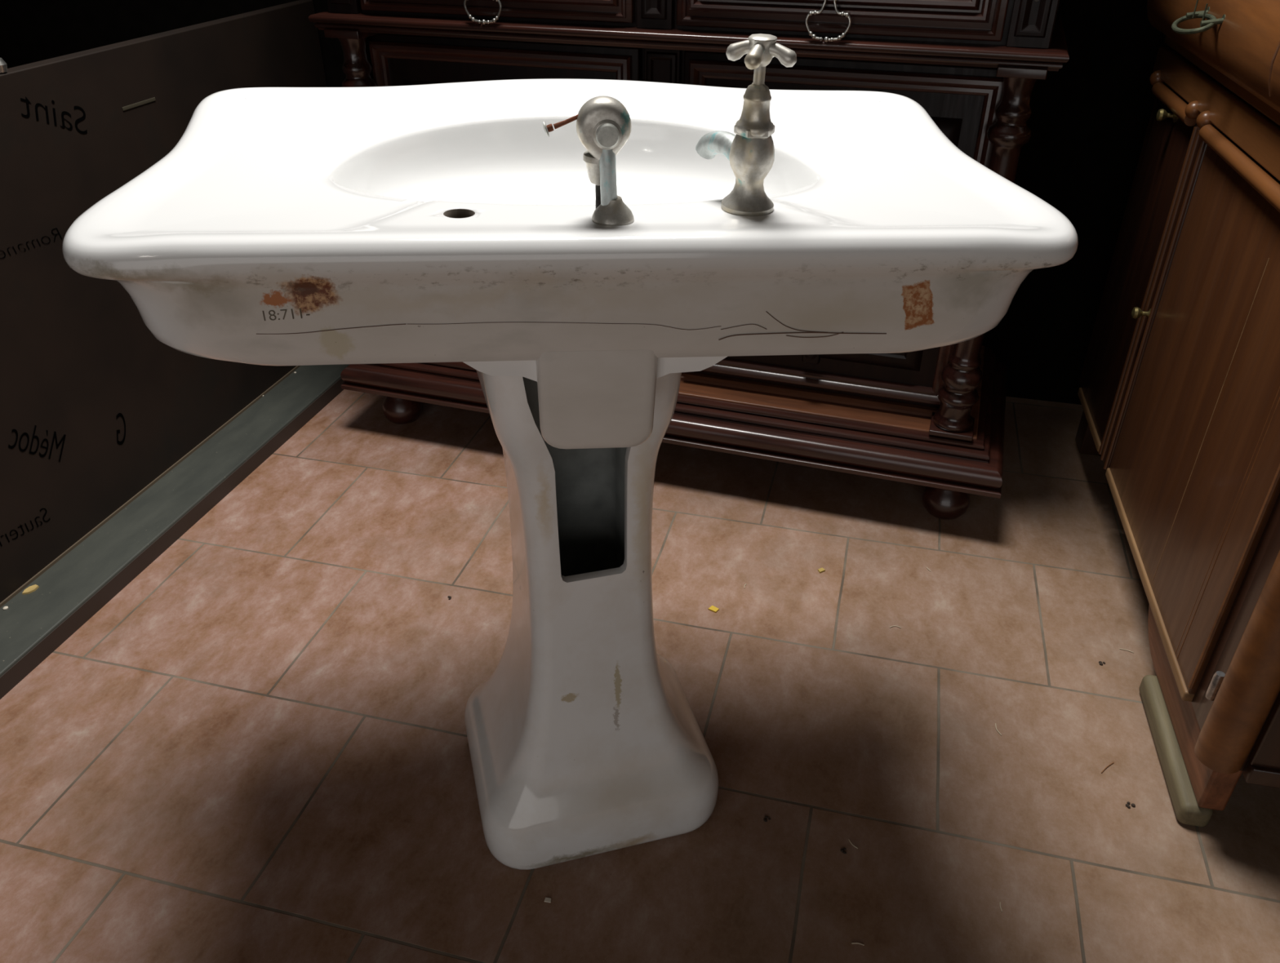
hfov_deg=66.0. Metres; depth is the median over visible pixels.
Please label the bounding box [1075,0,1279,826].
base cabinet
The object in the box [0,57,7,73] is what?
metal catch
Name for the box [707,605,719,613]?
chip
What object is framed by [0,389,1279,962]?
floor
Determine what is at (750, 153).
tap
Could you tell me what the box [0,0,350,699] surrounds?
wall
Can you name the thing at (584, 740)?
pedestal
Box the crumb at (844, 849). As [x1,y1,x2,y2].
[840,848,846,853]
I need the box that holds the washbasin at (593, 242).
[62,33,1078,448]
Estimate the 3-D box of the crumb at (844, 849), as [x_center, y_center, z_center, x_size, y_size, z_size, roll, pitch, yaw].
[0.253,0.459,1.226,0.008,0.003,0.009,8,34,12]
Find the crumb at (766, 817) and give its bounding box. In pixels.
[763,816,770,822]
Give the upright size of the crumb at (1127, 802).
0.003 m
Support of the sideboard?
on the floor
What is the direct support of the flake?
on the floor
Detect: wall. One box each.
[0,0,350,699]
[0,0,1168,404]
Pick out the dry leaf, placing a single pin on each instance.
(32, 588)
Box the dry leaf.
[22,584,39,595]
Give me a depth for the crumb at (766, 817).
1.26 m
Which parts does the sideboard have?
raised panel, bail pull, drawer moulding, drawer, panel moulding, door, moulding, cornice moulding, bail pull, door, drawer moulding, drawer, panel moulding, raised panel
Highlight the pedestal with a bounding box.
[464,369,718,870]
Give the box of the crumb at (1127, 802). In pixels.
[1125,801,1135,808]
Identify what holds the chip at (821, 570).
on the floor
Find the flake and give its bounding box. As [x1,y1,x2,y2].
[544,897,551,902]
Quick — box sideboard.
[308,0,1069,519]
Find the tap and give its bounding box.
[695,33,796,216]
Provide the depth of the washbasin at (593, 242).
0.81 m
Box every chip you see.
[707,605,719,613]
[817,568,825,573]
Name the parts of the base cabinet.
door, knob, knob, ring pull, door, pull post, pull post, drawer, drawer, rail, corner post, moulding, panel, drawer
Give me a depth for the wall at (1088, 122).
2.04 m

